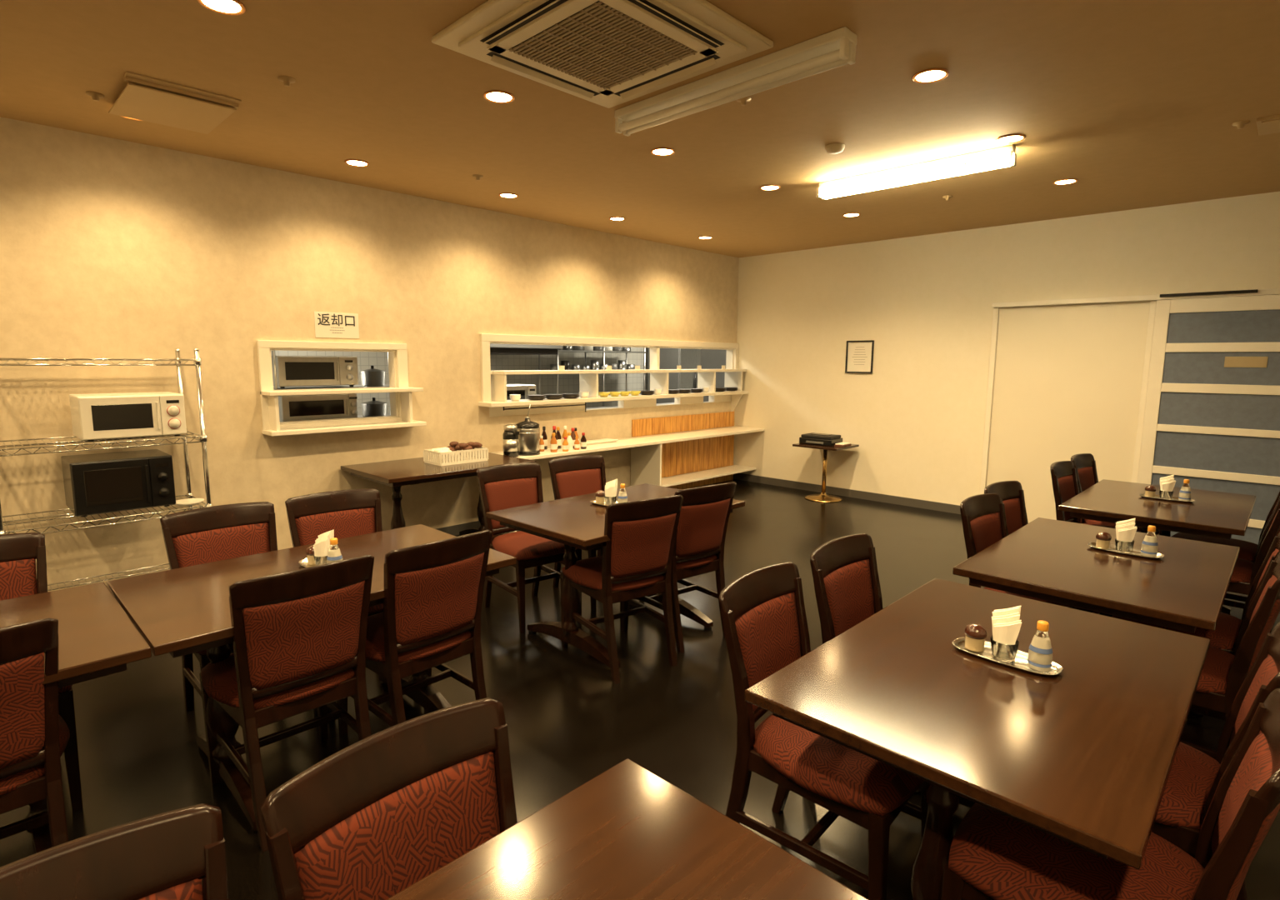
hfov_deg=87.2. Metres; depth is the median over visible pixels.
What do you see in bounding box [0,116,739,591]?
wall
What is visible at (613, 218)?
recessed light
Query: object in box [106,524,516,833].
dining table
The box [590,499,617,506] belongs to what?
tray
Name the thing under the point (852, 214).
recessed light
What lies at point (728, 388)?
plate stack
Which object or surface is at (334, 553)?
bottle
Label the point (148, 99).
ceiling vent
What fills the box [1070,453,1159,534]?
dining chair
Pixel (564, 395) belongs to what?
plate stack
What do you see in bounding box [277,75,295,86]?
sprinkler
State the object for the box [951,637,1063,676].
tray
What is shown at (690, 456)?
wood wall panel
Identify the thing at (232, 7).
recessed light
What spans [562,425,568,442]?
bottle
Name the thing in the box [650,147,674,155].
recessed light
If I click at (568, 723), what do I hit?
floor
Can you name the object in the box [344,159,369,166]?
recessed light
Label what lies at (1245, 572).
dining chair
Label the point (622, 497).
bottle
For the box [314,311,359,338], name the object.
sign
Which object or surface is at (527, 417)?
ladle
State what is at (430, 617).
dining chair
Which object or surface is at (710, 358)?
tall cabinet
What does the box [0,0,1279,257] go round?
ceiling
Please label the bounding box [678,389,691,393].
plate stack
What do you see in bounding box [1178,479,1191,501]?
bottle
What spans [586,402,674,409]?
work table
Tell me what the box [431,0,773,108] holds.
air conditioner
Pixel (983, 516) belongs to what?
dining chair
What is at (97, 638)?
dining table
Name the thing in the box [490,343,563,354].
range hood
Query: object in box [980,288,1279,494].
door frame
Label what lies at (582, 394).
bowls
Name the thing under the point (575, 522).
dining table
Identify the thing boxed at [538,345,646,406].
shelf
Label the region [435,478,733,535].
baseboard
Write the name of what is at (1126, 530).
napkin holder
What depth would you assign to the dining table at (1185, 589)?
2.53 m
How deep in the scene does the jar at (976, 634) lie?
1.82 m
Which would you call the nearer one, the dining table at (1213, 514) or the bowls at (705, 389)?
the dining table at (1213, 514)
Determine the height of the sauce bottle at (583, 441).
0.150 m
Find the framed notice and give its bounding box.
[845,340,874,373]
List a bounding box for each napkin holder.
[313,529,334,565]
[604,479,617,505]
[990,605,1021,661]
[1115,518,1137,553]
[1159,475,1175,499]
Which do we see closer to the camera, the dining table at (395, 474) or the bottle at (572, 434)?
the dining table at (395, 474)
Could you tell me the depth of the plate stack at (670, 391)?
7.32 m
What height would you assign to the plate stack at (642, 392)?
0.044 m
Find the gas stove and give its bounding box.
[799,432,842,446]
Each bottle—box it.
[326,537,342,563]
[539,435,544,451]
[541,425,547,449]
[550,425,557,441]
[550,432,557,452]
[556,426,561,449]
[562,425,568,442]
[562,436,568,451]
[566,432,572,450]
[570,427,575,449]
[574,427,579,440]
[574,436,579,449]
[580,432,586,449]
[617,483,627,503]
[1027,620,1053,672]
[1140,525,1158,557]
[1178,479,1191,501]
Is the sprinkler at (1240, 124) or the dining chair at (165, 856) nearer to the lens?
the dining chair at (165, 856)
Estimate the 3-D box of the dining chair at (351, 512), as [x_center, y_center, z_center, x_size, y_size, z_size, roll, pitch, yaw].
[-1.306,0.648,3.062,0.457,0.854,0.541,-6,10,-39]
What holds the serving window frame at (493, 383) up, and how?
attached to the wall at (110, 247)
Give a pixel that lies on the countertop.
(646, 451)
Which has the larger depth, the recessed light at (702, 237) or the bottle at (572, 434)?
the recessed light at (702, 237)
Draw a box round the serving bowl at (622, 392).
[620,390,630,395]
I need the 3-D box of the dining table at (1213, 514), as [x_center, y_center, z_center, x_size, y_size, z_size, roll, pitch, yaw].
[3.015,0.638,3.932,0.775,0.700,1.196,8,11,44]
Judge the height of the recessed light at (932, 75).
0.009 m
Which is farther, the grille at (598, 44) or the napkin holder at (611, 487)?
the napkin holder at (611, 487)
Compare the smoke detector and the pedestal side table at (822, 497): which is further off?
the pedestal side table at (822, 497)
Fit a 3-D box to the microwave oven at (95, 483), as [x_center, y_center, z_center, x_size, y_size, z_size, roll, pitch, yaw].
[-2.946,0.180,3.804,0.408,0.296,0.450,8,11,44]
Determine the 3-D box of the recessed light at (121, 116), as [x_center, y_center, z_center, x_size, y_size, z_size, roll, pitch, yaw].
[-2.620,-1.731,3.474,0.148,0.009,0.148,8,11,44]
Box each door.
[985,300,1150,523]
[1137,289,1279,544]
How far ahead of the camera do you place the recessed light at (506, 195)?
5.12 m
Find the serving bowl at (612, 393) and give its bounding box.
[608,391,620,396]
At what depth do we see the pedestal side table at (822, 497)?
7.24 m
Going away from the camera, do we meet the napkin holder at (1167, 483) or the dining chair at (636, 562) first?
the dining chair at (636, 562)
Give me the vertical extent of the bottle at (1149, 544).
0.125 m
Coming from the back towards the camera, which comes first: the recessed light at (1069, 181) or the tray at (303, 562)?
the recessed light at (1069, 181)
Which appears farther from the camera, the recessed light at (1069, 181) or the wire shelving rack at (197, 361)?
the recessed light at (1069, 181)
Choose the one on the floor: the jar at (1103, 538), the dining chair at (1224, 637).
the dining chair at (1224, 637)
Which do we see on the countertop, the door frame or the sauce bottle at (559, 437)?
the sauce bottle at (559, 437)
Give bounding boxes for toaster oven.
[506,384,535,399]
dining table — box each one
[0,581,151,853]
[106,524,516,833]
[340,452,535,539]
[386,758,868,899]
[486,483,744,671]
[744,578,1209,899]
[952,517,1239,716]
[1058,479,1256,614]
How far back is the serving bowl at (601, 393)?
6.63 m
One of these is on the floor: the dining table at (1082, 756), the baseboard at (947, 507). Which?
the dining table at (1082, 756)
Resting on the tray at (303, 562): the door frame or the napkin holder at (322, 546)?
the napkin holder at (322, 546)
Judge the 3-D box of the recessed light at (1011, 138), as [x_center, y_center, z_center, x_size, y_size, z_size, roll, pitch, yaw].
[2.071,-1.738,3.753,0.148,0.009,0.148,8,11,44]
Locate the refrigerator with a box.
[647,347,700,403]
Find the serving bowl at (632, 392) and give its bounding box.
[628,390,640,395]
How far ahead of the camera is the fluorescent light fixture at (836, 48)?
2.86 m
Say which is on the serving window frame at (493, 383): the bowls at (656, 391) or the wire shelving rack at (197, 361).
the bowls at (656, 391)
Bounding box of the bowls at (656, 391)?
[652,389,661,394]
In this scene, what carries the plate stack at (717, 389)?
on the serving window frame at (493, 383)
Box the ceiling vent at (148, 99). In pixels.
[108,71,241,134]
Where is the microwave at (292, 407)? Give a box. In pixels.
[278,393,357,421]
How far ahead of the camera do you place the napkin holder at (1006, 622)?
1.77 m
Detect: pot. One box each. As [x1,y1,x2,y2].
[359,365,385,385]
[360,397,387,416]
[515,418,539,455]
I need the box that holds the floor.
[0,479,1279,899]
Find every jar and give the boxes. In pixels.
[305,545,314,564]
[595,490,604,503]
[964,623,986,651]
[1095,531,1111,549]
[1145,485,1156,497]
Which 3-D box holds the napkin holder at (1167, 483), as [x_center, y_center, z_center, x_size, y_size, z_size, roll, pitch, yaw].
[3.062,0.214,3.902,0.070,0.142,0.068,4,8,26]
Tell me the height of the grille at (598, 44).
0.010 m
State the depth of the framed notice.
7.20 m
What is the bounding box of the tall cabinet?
[700,349,726,401]
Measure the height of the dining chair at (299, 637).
0.854 m
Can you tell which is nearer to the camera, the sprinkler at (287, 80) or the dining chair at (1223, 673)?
the dining chair at (1223, 673)
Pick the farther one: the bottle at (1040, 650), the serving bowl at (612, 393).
the serving bowl at (612, 393)
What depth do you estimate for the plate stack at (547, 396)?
6.16 m
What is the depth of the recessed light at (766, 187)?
4.85 m
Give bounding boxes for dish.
[175,498,204,505]
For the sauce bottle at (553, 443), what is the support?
on the countertop
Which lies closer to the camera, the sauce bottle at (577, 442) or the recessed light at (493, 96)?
the recessed light at (493, 96)
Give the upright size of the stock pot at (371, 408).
0.165 m
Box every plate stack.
[526,395,545,399]
[544,394,562,399]
[561,393,579,398]
[639,390,654,394]
[668,389,679,394]
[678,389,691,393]
[689,388,703,392]
[715,387,726,391]
[726,386,737,390]
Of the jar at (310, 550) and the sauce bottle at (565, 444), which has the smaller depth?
the jar at (310, 550)
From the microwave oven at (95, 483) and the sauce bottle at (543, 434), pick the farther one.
the sauce bottle at (543, 434)
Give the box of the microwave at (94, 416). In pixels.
[69,391,186,441]
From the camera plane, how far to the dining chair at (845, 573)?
2.37 m
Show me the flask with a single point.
(510, 436)
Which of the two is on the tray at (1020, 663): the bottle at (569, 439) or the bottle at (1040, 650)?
the bottle at (1040, 650)
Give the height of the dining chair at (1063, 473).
0.854 m
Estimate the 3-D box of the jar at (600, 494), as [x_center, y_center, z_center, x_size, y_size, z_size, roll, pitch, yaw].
[-0.218,0.257,3.695,0.056,0.070,0.056,6,10,38]
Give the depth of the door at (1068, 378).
5.91 m
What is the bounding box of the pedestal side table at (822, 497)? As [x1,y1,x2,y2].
[792,443,859,502]
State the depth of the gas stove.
7.19 m
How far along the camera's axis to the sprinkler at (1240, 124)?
3.48 m
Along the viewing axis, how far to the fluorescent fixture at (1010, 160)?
4.22 m
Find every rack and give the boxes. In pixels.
[0,348,212,590]
[271,350,390,419]
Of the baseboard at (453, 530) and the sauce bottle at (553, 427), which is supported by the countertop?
the sauce bottle at (553, 427)
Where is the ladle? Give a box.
[525,403,530,418]
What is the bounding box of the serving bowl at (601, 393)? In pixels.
[598,391,609,396]
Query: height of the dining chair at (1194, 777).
0.854 m
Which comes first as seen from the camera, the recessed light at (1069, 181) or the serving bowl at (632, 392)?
the recessed light at (1069, 181)
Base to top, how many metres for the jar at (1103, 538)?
0.070 m
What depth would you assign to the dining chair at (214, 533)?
2.83 m
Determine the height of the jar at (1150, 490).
0.070 m
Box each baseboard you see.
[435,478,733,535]
[733,473,960,514]
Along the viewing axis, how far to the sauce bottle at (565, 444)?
5.96 m
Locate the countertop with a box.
[490,425,764,534]
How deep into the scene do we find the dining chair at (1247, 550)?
3.83 m
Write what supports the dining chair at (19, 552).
on the floor
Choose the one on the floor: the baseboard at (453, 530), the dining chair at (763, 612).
the dining chair at (763, 612)
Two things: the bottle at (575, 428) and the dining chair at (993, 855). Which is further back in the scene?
the bottle at (575, 428)
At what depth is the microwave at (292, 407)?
5.02 m
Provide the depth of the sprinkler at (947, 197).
5.07 m
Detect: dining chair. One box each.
[0,532,83,811]
[0,617,69,847]
[0,803,228,899]
[160,501,317,718]
[199,555,374,851]
[260,697,517,899]
[285,488,383,713]
[336,530,491,735]
[476,462,581,633]
[548,455,605,609]
[560,495,683,684]
[620,481,736,653]
[719,561,929,899]
[810,533,920,789]
[940,688,1279,899]
[960,493,1103,614]
[984,480,1028,534]
[1050,460,1140,532]
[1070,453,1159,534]
[1111,532,1279,654]
[1151,621,1279,899]
[1171,490,1279,633]
[1180,552,1279,759]
[1223,499,1279,609]
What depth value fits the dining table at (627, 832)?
1.06 m
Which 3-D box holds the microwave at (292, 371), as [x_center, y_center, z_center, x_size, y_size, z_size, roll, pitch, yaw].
[-2.523,-0.601,5.140,0.418,0.235,0.580,8,11,44]
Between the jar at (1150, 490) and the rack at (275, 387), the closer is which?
the jar at (1150, 490)
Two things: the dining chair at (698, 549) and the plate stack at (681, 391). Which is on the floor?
the dining chair at (698, 549)
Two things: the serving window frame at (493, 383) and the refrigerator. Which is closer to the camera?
the serving window frame at (493, 383)
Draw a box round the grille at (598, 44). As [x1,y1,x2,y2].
[509,0,697,89]
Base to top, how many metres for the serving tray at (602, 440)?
0.026 m
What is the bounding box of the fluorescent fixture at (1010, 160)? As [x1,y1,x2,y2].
[816,144,1016,199]
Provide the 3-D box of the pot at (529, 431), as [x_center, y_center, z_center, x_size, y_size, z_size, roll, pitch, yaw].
[-0.964,-0.117,5.768,0.205,0.308,0.205,-1,8,-8]
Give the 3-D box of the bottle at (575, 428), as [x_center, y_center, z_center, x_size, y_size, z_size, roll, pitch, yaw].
[-0.604,-0.119,6.286,0.061,0.180,0.061,8,11,44]
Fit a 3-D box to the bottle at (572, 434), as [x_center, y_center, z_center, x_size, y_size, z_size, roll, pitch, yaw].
[-0.617,-0.109,6.173,0.061,0.190,0.061,8,11,44]
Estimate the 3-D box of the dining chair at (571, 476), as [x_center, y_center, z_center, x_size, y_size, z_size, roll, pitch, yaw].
[-0.280,0.490,4.293,0.457,0.854,0.541,-5,10,-37]
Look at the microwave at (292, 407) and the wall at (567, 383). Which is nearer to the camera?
the microwave at (292, 407)
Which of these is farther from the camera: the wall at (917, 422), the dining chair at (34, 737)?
the wall at (917, 422)
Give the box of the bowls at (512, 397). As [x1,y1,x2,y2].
[509,394,520,400]
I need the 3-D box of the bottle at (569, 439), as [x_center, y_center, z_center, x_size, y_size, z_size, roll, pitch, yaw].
[-0.636,-0.078,6.056,0.061,0.160,0.061,8,11,44]
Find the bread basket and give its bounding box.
[423,441,488,465]
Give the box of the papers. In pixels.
[834,442,851,447]
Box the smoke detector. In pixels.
[825,143,844,154]
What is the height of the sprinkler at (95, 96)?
0.028 m
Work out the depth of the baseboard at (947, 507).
7.37 m
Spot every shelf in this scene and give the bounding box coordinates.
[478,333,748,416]
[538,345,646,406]
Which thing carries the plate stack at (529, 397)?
on the serving window frame at (493, 383)
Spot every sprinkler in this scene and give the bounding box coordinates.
[85,90,104,101]
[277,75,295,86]
[472,174,483,180]
[735,95,750,105]
[942,195,952,200]
[1231,120,1249,129]
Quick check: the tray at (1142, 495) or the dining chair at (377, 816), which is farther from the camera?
the tray at (1142, 495)
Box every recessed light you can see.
[120,115,142,120]
[197,0,245,15]
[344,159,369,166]
[483,90,514,103]
[498,192,518,198]
[609,216,625,220]
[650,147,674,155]
[698,235,712,239]
[760,185,780,190]
[842,212,860,217]
[912,68,949,83]
[995,134,1025,144]
[1052,178,1078,184]
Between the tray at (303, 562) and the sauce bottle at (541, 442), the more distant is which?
the sauce bottle at (541, 442)
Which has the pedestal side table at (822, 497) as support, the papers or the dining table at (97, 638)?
the papers
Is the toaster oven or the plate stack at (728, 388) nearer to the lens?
the toaster oven
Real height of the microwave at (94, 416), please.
0.241 m
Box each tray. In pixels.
[298,558,315,567]
[579,438,618,444]
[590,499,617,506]
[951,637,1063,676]
[1087,542,1164,559]
[1138,493,1195,503]
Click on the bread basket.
(471, 452)
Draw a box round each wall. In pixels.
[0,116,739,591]
[270,345,647,414]
[733,191,1279,504]
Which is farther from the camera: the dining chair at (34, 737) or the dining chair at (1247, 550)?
the dining chair at (1247, 550)
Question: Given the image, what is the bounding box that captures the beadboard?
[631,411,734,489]
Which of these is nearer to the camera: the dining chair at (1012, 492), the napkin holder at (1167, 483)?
the dining chair at (1012, 492)
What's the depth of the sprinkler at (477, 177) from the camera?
4.58 m
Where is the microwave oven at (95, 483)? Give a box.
[60,449,175,517]
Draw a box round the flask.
[502,424,519,457]
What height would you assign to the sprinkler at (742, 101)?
0.028 m
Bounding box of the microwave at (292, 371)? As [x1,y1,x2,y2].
[271,355,358,388]
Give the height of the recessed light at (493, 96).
0.009 m
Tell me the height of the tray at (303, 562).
0.012 m
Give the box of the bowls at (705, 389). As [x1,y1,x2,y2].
[700,387,709,392]
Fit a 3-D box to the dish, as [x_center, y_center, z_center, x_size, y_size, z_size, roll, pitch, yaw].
[-2.658,0.309,3.953,0.160,0.020,0.160,8,11,44]
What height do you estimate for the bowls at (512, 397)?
0.056 m
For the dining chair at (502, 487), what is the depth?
3.95 m
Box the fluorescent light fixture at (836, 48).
[615,26,856,136]
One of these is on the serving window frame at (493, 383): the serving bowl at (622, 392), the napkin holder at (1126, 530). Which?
the serving bowl at (622, 392)
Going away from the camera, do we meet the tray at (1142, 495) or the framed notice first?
the tray at (1142, 495)
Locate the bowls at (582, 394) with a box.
[579,391,589,398]
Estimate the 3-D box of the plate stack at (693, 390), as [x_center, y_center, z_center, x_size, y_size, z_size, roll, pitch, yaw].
[0.644,-0.680,7.691,0.170,0.044,0.170,8,11,44]
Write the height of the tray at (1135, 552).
0.012 m

